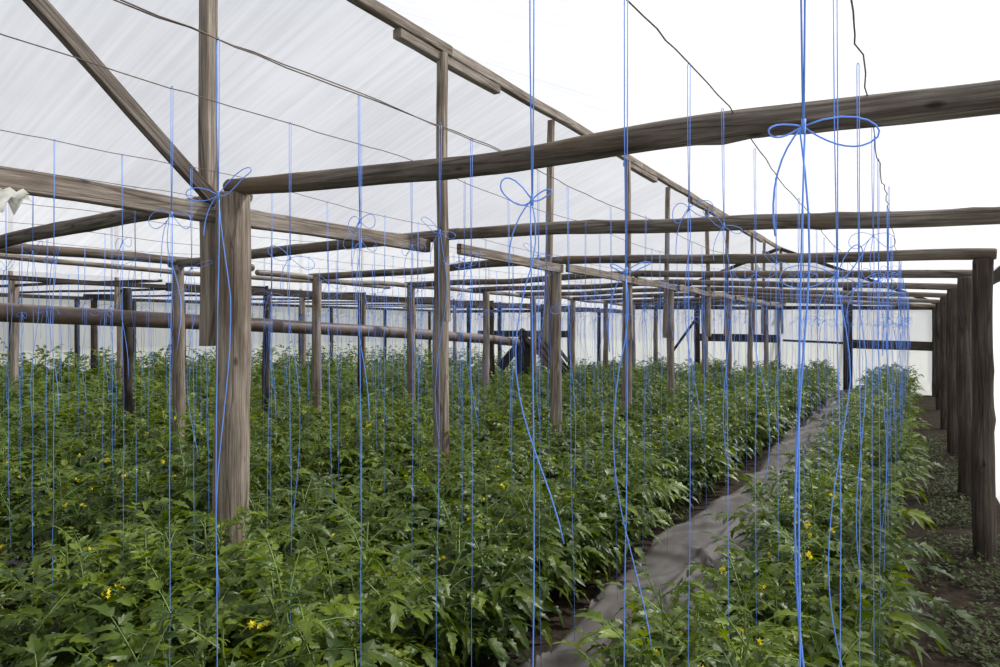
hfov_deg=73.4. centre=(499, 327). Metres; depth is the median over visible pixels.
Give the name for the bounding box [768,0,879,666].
string
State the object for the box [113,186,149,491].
string
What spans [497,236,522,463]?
string
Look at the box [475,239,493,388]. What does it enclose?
string
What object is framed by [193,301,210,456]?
string
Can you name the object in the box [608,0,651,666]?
string
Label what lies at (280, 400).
plant
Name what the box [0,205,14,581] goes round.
string
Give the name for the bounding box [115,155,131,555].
string
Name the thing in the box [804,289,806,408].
string
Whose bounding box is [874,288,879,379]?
string
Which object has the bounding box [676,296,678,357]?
string
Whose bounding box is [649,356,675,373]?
plant
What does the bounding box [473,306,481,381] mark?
string
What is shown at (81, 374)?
plant
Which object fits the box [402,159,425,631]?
string
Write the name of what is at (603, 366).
plant
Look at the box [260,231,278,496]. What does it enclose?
string
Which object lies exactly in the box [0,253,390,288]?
log
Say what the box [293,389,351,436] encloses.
plant
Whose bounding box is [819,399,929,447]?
plant
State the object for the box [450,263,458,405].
string
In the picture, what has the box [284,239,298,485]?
string
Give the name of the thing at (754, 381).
plant
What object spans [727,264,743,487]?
string
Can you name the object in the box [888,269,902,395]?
string
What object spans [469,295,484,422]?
string
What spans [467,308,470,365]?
stud
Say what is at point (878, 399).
plant
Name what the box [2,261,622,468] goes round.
strings
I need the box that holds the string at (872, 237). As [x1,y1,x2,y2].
[848,127,895,662]
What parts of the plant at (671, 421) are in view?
stem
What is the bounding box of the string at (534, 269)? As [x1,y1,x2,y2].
[529,269,541,374]
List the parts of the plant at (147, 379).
stem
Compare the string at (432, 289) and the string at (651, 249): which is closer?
the string at (651, 249)
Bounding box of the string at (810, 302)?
[809,302,811,422]
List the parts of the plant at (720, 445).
stem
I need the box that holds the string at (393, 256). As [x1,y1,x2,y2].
[387,256,396,400]
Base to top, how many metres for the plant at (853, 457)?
0.818 m
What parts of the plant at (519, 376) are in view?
stem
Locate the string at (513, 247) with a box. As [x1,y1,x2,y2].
[510,247,522,354]
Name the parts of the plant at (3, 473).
stem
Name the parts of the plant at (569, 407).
stem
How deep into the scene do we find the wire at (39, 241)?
6.46 m
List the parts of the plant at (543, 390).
stem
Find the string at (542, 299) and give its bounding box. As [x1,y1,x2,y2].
[540,299,544,389]
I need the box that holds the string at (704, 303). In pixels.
[695,303,707,406]
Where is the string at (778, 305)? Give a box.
[775,305,780,384]
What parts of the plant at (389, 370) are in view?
stem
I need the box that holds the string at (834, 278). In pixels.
[828,278,847,425]
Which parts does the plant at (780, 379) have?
stem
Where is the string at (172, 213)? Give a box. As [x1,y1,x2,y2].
[148,86,190,666]
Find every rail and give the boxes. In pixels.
[451,309,619,312]
[457,243,563,272]
[477,330,566,336]
[566,264,641,284]
[634,277,676,290]
[635,306,931,309]
[677,285,715,296]
[699,333,776,342]
[711,291,734,299]
[735,296,754,302]
[757,300,769,305]
[769,302,783,307]
[783,339,842,343]
[852,340,931,350]
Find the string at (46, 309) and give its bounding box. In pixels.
[36,255,58,516]
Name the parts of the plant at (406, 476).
stem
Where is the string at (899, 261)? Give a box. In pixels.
[894,261,907,514]
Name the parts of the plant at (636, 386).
stem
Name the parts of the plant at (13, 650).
stem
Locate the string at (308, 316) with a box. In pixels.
[302,301,314,402]
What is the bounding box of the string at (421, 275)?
[415,275,431,467]
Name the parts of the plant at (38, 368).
stem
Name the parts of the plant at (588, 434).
stem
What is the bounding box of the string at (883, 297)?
[882,297,884,376]
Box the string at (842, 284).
[838,284,854,444]
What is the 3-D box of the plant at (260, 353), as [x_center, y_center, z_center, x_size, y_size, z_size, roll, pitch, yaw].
[-5.436,1.033,15.026,1.199,1.414,1.761,0,0,-20]
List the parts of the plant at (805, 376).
stem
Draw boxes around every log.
[0,244,254,270]
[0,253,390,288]
[255,270,478,293]
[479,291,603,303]
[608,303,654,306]
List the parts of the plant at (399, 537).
stem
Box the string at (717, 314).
[717,314,721,380]
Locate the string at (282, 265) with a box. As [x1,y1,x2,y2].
[279,265,287,388]
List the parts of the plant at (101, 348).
stem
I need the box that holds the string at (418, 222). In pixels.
[407,222,425,501]
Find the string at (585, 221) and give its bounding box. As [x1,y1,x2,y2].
[575,221,597,432]
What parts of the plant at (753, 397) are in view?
stem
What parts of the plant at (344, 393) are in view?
stem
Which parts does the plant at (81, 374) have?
stem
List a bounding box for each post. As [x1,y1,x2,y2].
[10,281,18,406]
[83,294,113,374]
[116,287,122,391]
[122,288,133,447]
[171,265,185,480]
[198,0,217,345]
[212,191,251,612]
[262,295,270,426]
[301,297,306,368]
[311,277,321,421]
[357,300,363,398]
[364,301,365,371]
[407,285,415,437]
[415,305,415,370]
[433,238,448,517]
[453,305,456,374]
[482,292,489,400]
[489,306,494,384]
[530,296,536,380]
[550,263,561,477]
[567,324,569,370]
[569,299,575,375]
[597,312,600,367]
[603,302,607,367]
[621,282,632,427]
[632,304,635,367]
[653,306,657,361]
[667,290,674,401]
[701,295,708,392]
[726,300,731,382]
[747,302,752,377]
[764,301,768,373]
[778,332,779,368]
[932,307,934,396]
[935,303,939,409]
[940,298,946,429]
[945,289,957,455]
[956,277,971,499]
[970,258,996,559]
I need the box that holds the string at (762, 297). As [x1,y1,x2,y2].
[755,297,764,394]
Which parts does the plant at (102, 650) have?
stem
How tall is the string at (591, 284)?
2.305 m
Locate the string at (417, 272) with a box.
[410,272,424,463]
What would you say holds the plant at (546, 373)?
on the floor
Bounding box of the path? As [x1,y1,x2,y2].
[516,388,857,666]
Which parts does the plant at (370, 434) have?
stem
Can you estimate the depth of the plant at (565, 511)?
3.97 m
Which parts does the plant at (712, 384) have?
stem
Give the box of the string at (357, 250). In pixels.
[354,250,365,376]
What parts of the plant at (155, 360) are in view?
stem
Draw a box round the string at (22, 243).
[18,243,26,507]
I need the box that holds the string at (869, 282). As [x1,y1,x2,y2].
[862,282,875,373]
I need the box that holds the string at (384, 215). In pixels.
[377,215,394,427]
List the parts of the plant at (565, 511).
stem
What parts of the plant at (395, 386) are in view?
stem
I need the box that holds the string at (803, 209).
[786,209,814,513]
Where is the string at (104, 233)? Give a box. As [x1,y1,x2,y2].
[90,233,112,473]
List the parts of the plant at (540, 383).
stem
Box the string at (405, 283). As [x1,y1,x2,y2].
[403,283,408,386]
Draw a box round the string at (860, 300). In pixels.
[856,300,867,403]
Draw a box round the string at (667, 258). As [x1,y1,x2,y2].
[663,258,678,546]
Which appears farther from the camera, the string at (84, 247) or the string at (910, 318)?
the string at (910, 318)
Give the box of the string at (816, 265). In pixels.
[804,265,824,531]
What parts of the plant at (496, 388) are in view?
stem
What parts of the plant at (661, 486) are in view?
stem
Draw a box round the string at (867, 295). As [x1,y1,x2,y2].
[864,295,872,355]
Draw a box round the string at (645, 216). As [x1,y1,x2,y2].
[635,216,656,508]
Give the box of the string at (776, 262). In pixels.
[762,177,788,601]
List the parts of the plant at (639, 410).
stem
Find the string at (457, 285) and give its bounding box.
[451,285,459,363]
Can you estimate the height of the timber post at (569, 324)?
2.224 m
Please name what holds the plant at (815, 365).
on the floor
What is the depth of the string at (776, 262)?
3.02 m
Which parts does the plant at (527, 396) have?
stem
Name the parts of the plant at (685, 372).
stem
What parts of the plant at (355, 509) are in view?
stem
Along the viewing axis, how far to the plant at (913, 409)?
10.86 m
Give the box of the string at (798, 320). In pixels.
[789,320,798,375]
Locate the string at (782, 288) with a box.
[782,288,783,371]
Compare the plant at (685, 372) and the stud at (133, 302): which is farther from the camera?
the stud at (133, 302)
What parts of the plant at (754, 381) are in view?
stem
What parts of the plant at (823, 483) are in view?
stem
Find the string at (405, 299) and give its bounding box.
[401,299,408,387]
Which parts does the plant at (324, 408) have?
stem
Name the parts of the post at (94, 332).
post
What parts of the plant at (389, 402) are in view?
stem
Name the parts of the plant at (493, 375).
stem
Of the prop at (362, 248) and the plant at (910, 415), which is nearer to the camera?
the plant at (910, 415)
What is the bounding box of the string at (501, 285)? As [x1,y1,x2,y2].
[495,285,502,363]
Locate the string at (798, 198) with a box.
[790,198,817,593]
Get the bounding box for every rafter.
[636,248,778,306]
[780,248,935,303]
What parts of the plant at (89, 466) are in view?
stem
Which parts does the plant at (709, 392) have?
stem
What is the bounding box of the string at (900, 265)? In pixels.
[892,265,912,485]
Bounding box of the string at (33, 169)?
[21,169,42,583]
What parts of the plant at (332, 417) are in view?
stem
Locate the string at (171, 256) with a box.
[161,256,184,423]
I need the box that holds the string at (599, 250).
[592,250,614,459]
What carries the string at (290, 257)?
hanging from the wire at (0, 33)
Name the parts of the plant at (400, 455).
stem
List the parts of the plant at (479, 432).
stem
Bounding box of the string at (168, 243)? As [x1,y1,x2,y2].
[157,243,176,491]
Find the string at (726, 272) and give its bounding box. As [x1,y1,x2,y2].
[721,272,736,476]
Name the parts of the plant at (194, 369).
stem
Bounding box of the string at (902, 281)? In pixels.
[901,281,905,423]
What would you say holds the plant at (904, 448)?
on the floor
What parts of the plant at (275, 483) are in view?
stem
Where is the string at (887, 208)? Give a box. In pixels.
[876,208,896,529]
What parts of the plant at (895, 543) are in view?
stem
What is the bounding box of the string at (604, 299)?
[603,299,607,335]
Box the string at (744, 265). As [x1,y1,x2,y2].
[738,265,751,455]
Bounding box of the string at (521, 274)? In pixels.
[517,274,528,420]
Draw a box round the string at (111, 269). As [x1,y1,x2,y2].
[96,269,119,510]
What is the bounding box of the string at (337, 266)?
[329,266,346,481]
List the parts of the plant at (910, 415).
stem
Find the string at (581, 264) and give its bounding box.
[578,264,590,401]
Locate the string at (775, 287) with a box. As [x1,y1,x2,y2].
[775,287,779,385]
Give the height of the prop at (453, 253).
1.900 m
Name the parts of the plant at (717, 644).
stem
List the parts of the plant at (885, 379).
stem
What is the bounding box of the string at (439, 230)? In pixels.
[421,123,455,666]
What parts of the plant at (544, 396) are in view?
stem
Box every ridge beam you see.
[347,0,452,56]
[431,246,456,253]
[451,48,642,168]
[643,163,717,212]
[718,209,780,249]
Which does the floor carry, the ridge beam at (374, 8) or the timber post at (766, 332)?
the timber post at (766, 332)
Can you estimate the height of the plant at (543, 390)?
0.912 m
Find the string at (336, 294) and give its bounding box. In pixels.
[332,294,346,395]
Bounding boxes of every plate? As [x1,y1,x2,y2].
[0,275,166,288]
[0,293,433,311]
[165,283,433,303]
[450,300,569,310]
[575,307,621,313]
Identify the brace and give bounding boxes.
[22,0,216,206]
[674,320,693,350]
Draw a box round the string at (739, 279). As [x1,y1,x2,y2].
[732,279,743,405]
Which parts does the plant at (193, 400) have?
stem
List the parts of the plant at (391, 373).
stem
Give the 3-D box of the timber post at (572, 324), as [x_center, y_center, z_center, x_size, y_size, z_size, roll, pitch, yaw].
[1.675,0.545,15.485,0.146,2.434,0.139,0,0,32]
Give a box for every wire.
[0,33,724,270]
[1,130,701,285]
[1,221,578,289]
[4,166,564,268]
[7,201,682,296]
[39,241,593,295]
[114,0,828,295]
[626,0,884,297]
[850,0,905,289]
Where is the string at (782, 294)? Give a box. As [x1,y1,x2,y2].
[778,294,786,428]
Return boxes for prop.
[8,204,12,302]
[114,208,118,309]
[299,235,302,313]
[362,248,363,291]
[411,251,413,281]
[436,51,449,321]
[453,253,454,317]
[488,267,489,317]
[543,120,554,341]
[625,160,632,339]
[662,187,670,337]
[705,207,710,335]
[724,231,728,334]
[750,233,754,334]
[761,242,765,333]
[779,250,782,332]
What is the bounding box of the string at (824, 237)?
[817,237,835,441]
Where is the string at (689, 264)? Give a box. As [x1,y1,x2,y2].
[683,264,691,450]
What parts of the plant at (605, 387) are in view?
stem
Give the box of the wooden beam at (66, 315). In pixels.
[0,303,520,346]
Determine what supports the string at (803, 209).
hanging from the wire at (629, 2)
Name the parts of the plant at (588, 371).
stem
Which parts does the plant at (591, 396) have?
stem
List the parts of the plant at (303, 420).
stem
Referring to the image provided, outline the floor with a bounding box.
[0,392,999,666]
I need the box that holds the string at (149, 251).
[138,251,156,398]
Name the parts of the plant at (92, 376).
stem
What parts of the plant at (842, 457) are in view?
stem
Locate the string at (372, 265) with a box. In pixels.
[366,265,378,412]
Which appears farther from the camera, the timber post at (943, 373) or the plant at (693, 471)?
the timber post at (943, 373)
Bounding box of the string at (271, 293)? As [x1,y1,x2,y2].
[252,193,283,519]
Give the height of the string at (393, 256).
2.311 m
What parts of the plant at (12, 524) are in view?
stem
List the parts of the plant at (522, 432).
stem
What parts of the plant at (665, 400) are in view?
stem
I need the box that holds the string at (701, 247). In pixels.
[692,247,710,505]
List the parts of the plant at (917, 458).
stem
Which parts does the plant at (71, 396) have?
stem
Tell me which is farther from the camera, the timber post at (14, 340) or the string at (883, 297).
the string at (883, 297)
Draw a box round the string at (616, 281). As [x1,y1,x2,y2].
[607,281,619,411]
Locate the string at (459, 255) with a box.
[450,255,462,424]
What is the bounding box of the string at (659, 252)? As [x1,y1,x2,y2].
[651,252,663,475]
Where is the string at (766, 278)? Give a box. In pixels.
[762,278,770,456]
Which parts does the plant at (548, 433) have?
stem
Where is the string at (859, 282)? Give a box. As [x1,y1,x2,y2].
[831,63,884,666]
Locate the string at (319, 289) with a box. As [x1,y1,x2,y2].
[317,289,324,387]
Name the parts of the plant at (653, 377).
stem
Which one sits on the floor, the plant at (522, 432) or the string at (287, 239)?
the plant at (522, 432)
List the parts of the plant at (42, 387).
stem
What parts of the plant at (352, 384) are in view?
stem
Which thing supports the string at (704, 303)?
hanging from the wire at (0, 33)
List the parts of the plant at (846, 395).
stem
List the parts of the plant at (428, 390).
stem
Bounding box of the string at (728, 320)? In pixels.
[725,288,731,350]
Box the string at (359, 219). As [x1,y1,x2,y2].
[348,95,375,666]
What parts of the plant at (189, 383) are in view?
stem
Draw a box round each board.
[393,28,499,94]
[623,162,657,182]
[690,198,721,215]
[740,230,763,242]
[993,266,999,284]
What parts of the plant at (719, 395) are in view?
stem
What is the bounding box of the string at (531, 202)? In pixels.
[500,0,564,666]
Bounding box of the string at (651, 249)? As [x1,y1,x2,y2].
[644,249,662,436]
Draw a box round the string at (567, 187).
[551,187,579,640]
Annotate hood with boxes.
[497,328,569,387]
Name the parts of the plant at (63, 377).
stem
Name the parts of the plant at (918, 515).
stem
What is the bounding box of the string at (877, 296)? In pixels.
[876,296,881,380]
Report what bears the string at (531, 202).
hanging from the wire at (629, 2)
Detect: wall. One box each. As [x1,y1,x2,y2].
[0,297,432,376]
[449,251,931,395]
[993,282,999,502]
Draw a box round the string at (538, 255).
[523,171,551,636]
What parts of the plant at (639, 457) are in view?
stem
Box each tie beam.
[0,195,252,248]
[0,279,162,287]
[20,286,267,292]
[132,292,365,296]
[167,228,457,267]
[223,80,999,194]
[251,297,433,299]
[272,300,493,302]
[308,256,562,279]
[321,303,536,304]
[366,305,566,306]
[403,307,599,308]
[404,270,638,286]
[450,207,999,238]
[467,279,681,292]
[516,286,715,295]
[562,248,996,263]
[567,292,738,299]
[601,296,758,302]
[633,270,971,278]
[633,299,772,304]
[655,302,760,305]
[677,279,956,289]
[716,286,946,297]
[739,292,939,302]
[759,296,934,307]
[773,300,843,304]
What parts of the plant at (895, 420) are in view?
stem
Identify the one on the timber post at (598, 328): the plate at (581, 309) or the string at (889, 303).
the plate at (581, 309)
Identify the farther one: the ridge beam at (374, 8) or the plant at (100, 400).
the plant at (100, 400)
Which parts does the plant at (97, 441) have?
stem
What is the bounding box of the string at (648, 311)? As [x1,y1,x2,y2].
[645,311,649,409]
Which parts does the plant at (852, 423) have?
stem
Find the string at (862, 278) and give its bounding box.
[855,278,866,416]
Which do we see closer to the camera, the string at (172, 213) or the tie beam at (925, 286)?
the string at (172, 213)
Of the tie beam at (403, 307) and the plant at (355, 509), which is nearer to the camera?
the plant at (355, 509)
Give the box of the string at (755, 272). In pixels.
[734,149,775,624]
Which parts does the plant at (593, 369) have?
stem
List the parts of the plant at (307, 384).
stem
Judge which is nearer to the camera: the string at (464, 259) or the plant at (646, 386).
the string at (464, 259)
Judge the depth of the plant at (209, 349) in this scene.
14.55 m
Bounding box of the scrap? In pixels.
[0,187,31,214]
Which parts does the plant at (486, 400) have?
stem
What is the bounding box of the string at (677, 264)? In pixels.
[672,264,681,440]
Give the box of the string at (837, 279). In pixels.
[834,279,845,439]
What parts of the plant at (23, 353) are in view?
stem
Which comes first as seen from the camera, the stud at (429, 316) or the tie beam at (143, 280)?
the tie beam at (143, 280)
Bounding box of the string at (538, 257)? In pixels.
[532,257,544,366]
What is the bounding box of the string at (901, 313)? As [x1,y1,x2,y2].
[895,313,911,396]
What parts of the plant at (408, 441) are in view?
stem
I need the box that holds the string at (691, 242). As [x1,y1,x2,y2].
[684,242,701,523]
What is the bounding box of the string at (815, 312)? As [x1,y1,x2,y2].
[814,312,817,409]
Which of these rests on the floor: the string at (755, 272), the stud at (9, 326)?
the stud at (9, 326)
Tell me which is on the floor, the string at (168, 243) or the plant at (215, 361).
the plant at (215, 361)
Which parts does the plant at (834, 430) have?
stem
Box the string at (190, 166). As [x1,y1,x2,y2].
[178,166,212,549]
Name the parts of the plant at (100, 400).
stem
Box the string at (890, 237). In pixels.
[885,237,905,489]
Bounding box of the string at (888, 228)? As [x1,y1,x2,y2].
[877,228,902,557]
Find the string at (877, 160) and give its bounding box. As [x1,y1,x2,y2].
[862,160,897,664]
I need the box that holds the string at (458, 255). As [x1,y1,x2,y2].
[451,255,469,462]
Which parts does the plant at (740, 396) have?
stem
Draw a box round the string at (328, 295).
[323,295,336,404]
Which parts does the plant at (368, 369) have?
stem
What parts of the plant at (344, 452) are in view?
stem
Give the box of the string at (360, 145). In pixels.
[343,145,376,612]
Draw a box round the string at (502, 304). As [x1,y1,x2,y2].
[500,304,504,383]
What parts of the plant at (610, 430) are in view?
stem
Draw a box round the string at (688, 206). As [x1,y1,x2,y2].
[672,65,713,666]
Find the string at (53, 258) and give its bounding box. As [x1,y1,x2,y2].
[43,139,58,662]
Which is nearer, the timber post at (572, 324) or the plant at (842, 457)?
the plant at (842, 457)
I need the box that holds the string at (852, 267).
[841,267,860,415]
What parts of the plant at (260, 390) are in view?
stem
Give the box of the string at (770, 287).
[767,287,773,359]
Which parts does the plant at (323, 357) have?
stem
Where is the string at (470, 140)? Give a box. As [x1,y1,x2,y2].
[454,140,481,666]
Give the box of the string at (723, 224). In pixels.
[703,108,742,618]
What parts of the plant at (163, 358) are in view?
stem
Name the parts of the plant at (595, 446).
stem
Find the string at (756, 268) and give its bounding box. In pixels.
[748,268,761,450]
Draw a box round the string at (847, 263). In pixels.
[842,263,853,439]
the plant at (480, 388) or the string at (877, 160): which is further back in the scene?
the plant at (480, 388)
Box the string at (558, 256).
[551,256,563,452]
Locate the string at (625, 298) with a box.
[617,298,635,418]
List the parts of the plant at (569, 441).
stem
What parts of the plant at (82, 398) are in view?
stem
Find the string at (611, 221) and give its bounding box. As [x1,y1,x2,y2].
[597,221,620,600]
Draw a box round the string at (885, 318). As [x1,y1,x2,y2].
[884,318,889,366]
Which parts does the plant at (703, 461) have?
stem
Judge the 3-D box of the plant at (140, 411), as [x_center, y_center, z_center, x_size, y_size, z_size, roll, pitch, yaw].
[-4.777,1.270,9.076,1.240,0.919,1.522,0,0,30]
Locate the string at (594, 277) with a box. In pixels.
[588,277,597,358]
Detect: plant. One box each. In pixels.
[0,338,49,393]
[0,351,83,402]
[0,352,49,408]
[0,369,66,420]
[0,382,36,409]
[0,382,82,441]
[0,400,97,473]
[0,415,63,504]
[0,428,79,546]
[0,447,29,515]
[0,464,162,601]
[0,501,53,611]
[0,520,203,666]
[0,571,120,666]
[1,392,117,456]
[2,387,108,443]
[5,430,133,530]
[6,423,105,485]
[6,438,188,572]
[7,500,280,666]
[13,368,98,416]
[14,533,401,666]
[18,344,74,389]
[22,375,145,437]
[33,353,111,382]
[44,372,122,418]
[44,612,172,666]
[47,346,115,400]
[48,499,280,666]
[55,416,150,482]
[58,390,153,454]
[60,347,134,400]
[62,414,190,514]
[69,363,168,406]
[76,375,186,422]
[80,351,138,395]
[93,387,202,452]
[100,351,152,386]
[100,502,336,666]
[102,431,271,549]
[104,401,214,504]
[106,350,171,392]
[106,399,211,471]
[107,526,457,666]
[110,367,201,399]
[114,348,185,392]
[118,376,202,424]
[133,344,191,396]
[133,389,214,440]
[150,346,200,378]
[157,355,215,389]
[158,359,214,407]
[160,374,215,411]
[161,414,288,472]
[171,362,253,400]
[171,397,260,460]
[173,419,310,531]
[185,348,215,382]
[186,347,259,380]
[186,368,270,409]
[186,385,284,421]
[186,472,417,602]
[186,476,380,618]
[195,384,296,423]
[203,361,277,383]
[204,349,261,376]
[213,499,507,666]
[250,370,297,417]
[250,373,301,405]
[250,381,328,426]
[250,393,299,443]
[250,411,318,480]
[250,421,341,522]
[251,342,280,374]
[251,347,311,380]
[251,359,293,394]
[257,392,328,438]
[259,385,331,468]
[269,417,394,507]
[270,357,310,384]
[275,364,345,411]
[277,361,356,393]
[280,359,340,385]
[282,380,344,412]
[290,352,356,389]
[290,392,388,453]
[293,375,379,413]
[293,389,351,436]
[296,404,404,502]
[297,451,440,588]
[316,489,580,666]
[322,375,392,402]
[323,362,368,390]
[325,381,390,425]
[328,354,366,385]
[331,362,387,383]
[336,394,395,452]
[342,371,405,402]
[346,411,460,488]
[347,384,425,451]
[348,385,405,420]
[348,431,468,565]
[364,355,406,385]
[367,370,422,397]
[368,378,426,425]
[371,359,416,384]
[373,409,470,477]
[374,443,523,564]
[377,465,602,646]
[378,388,432,441]
[384,368,449,396]
[385,379,430,420]
[399,366,450,394]
[403,384,468,428]
[410,424,532,519]
[411,406,502,467]
[415,379,465,420]
[420,388,513,459]
[422,362,466,392]
[422,430,557,518]
[428,376,483,426]
[430,381,480,411]
[431,410,559,506]
[449,366,504,395]
[449,373,514,422]
[450,378,481,398]
[453,397,538,457]
[457,453,613,625]
[458,370,501,395]
[460,379,514,426]
[470,371,521,420]
[479,384,550,449]
[480,373,504,391]
[486,444,669,595]
[488,385,571,439]
[489,362,537,388]
[490,420,574,489]
[496,370,541,410]
[496,406,606,477]
[501,364,562,407]
[503,383,589,431]
[512,436,689,572]
[520,371,584,396]
[529,386,612,423]
[537,406,635,473]
[538,373,582,398]
[540,433,679,547]
[541,378,596,427]
[544,364,588,403]
[546,400,651,450]
[550,637,798,666]
[562,383,620,423]
[562,392,642,469]
[563,368,592,394]
[566,362,609,397]
[566,561,759,666]
[567,364,617,394]
[572,419,693,535]
[574,563,882,666]
[575,377,621,407]
[575,591,875,666]
[582,361,622,388]
[585,372,642,405]
[590,357,621,388]
[592,384,680,435]
[593,368,651,406]
[595,386,670,436]
[598,430,708,519]
[603,367,654,409]
[609,354,642,379]
[610,393,686,442]
[610,420,733,506]
[618,369,659,401]
[623,405,743,502]
[632,367,666,394]
[632,384,700,443]
[633,361,653,378]
[635,364,660,380]
[638,350,678,377]
[639,365,687,393]
[639,386,700,421]
[647,372,688,392]
[647,412,750,489]
[648,369,726,427]
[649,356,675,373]
[651,368,687,387]
[653,359,701,387]
[659,368,701,392]
[660,371,727,409]
[663,359,716,382]
[665,377,711,422]
[666,406,759,470]
[673,395,765,466]
[675,363,701,382]
[675,367,729,411]
[680,392,784,455]
[681,523,981,660]
[682,375,744,400]
[683,358,732,376]
[684,503,946,666]
[685,372,745,397]
[689,358,734,371]
[690,386,786,459]
[690,388,788,447]
[691,362,718,377]
[693,352,732,372]
[695,369,753,391]
[697,467,956,659]
[708,357,740,372]
[709,370,757,396]
[712,368,759,395]
[715,387,801,440]
[716,385,797,447]
[718,372,763,397]
[722,380,804,433]
[723,365,774,390]
[726,383,806,433]
[726,447,934,562]
[733,461,897,607]
[735,361,782,380]
[736,372,817,426]
[739,363,769,392]
[751,370,829,414]
[753,360,787,373]
[757,370,813,423]
[759,366,813,420]
[761,353,785,373]
[763,373,830,413]
[769,431,930,502]
[769,442,920,528]
[770,373,825,410]
[771,364,833,406]
[771,453,938,557]
[782,374,809,420]
[784,364,833,404]
[784,366,841,399]
[785,365,836,400]
[789,358,839,390]
[796,368,839,399]
[802,427,946,508]
[803,424,934,491]
[806,360,840,396]
[806,417,906,471]
[807,361,841,395]
[807,411,930,489]
[811,358,842,391]
[815,403,907,449]
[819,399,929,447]
[820,390,919,436]
[823,402,928,460]
[836,396,918,444]
[837,388,923,425]
[841,384,907,422]
[844,382,926,434]
[846,386,925,429]
[851,372,914,389]
[851,380,921,418]
[852,375,905,399]
[853,381,926,403]
[854,366,914,391]
[860,365,918,385]
[860,371,922,402]
[862,381,909,401]
[863,375,920,409]
[867,364,919,385]
[868,362,923,387]
[869,369,924,411]
[873,368,922,398]
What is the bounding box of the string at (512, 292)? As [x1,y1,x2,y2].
[505,292,516,423]
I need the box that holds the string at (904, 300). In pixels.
[902,300,906,424]
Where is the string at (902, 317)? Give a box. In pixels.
[900,317,905,401]
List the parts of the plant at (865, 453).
stem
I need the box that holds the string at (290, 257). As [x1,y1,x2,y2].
[267,122,314,666]
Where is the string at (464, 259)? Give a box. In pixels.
[445,181,477,580]
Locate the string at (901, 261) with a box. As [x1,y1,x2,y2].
[896,261,906,465]
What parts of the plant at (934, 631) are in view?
stem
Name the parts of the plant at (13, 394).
stem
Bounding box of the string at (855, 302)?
[854,302,860,400]
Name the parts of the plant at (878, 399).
stem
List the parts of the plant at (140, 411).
stem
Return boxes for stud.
[8,322,10,362]
[74,299,79,367]
[132,301,135,362]
[184,303,185,359]
[298,307,300,363]
[330,308,332,365]
[383,310,386,360]
[428,311,430,358]
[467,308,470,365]
[497,302,501,360]
[541,301,544,373]
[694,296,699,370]
[843,288,852,389]
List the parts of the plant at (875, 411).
stem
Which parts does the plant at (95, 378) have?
stem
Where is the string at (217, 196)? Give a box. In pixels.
[186,37,251,666]
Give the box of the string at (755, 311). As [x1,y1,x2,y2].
[747,311,755,366]
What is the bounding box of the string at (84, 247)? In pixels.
[81,247,92,409]
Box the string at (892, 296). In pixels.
[882,296,904,497]
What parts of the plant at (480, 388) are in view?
stem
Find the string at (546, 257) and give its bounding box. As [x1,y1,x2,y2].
[538,257,555,482]
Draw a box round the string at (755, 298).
[749,298,757,363]
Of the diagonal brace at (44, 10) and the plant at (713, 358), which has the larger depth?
the plant at (713, 358)
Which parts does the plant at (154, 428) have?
stem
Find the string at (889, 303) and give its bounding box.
[889,303,890,358]
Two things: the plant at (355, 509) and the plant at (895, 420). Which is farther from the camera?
the plant at (895, 420)
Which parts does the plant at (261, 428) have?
stem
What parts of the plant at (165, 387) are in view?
stem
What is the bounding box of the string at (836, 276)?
[779,0,862,666]
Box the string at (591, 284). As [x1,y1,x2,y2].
[587,284,595,432]
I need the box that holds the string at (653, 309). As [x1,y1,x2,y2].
[653,309,659,383]
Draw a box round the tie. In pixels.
[752,263,760,279]
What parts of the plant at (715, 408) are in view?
stem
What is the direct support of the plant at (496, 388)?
on the floor
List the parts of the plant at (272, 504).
stem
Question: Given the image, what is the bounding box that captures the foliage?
[252,341,592,385]
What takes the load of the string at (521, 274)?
hanging from the wire at (7, 201)
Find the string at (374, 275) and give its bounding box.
[366,275,384,436]
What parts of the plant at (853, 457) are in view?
stem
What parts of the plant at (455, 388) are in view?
stem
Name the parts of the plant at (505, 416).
stem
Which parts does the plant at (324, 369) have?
stem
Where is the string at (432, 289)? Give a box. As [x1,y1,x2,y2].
[428,289,432,414]
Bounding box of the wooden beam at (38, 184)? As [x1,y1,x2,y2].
[0,166,430,252]
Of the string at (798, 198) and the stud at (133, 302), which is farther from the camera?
the stud at (133, 302)
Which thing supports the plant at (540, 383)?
on the floor
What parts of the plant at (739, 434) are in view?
stem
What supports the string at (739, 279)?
hanging from the wire at (0, 33)
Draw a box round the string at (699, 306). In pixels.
[698,306,700,373]
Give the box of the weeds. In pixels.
[920,434,999,666]
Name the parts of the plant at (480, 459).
stem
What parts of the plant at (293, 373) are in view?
stem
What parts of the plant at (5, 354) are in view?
stem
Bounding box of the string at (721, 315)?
[711,315,721,393]
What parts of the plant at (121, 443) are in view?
stem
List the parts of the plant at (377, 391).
stem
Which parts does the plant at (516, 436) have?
stem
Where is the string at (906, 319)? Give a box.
[905,319,910,390]
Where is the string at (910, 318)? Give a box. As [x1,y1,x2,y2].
[903,318,911,385]
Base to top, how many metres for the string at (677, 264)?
2.277 m
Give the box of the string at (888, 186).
[880,186,900,650]
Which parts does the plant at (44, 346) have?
stem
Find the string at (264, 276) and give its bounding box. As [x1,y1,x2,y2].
[255,276,270,427]
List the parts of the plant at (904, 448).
stem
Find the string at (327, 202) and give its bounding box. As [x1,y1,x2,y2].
[318,202,340,526]
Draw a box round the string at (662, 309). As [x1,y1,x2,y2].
[654,309,663,337]

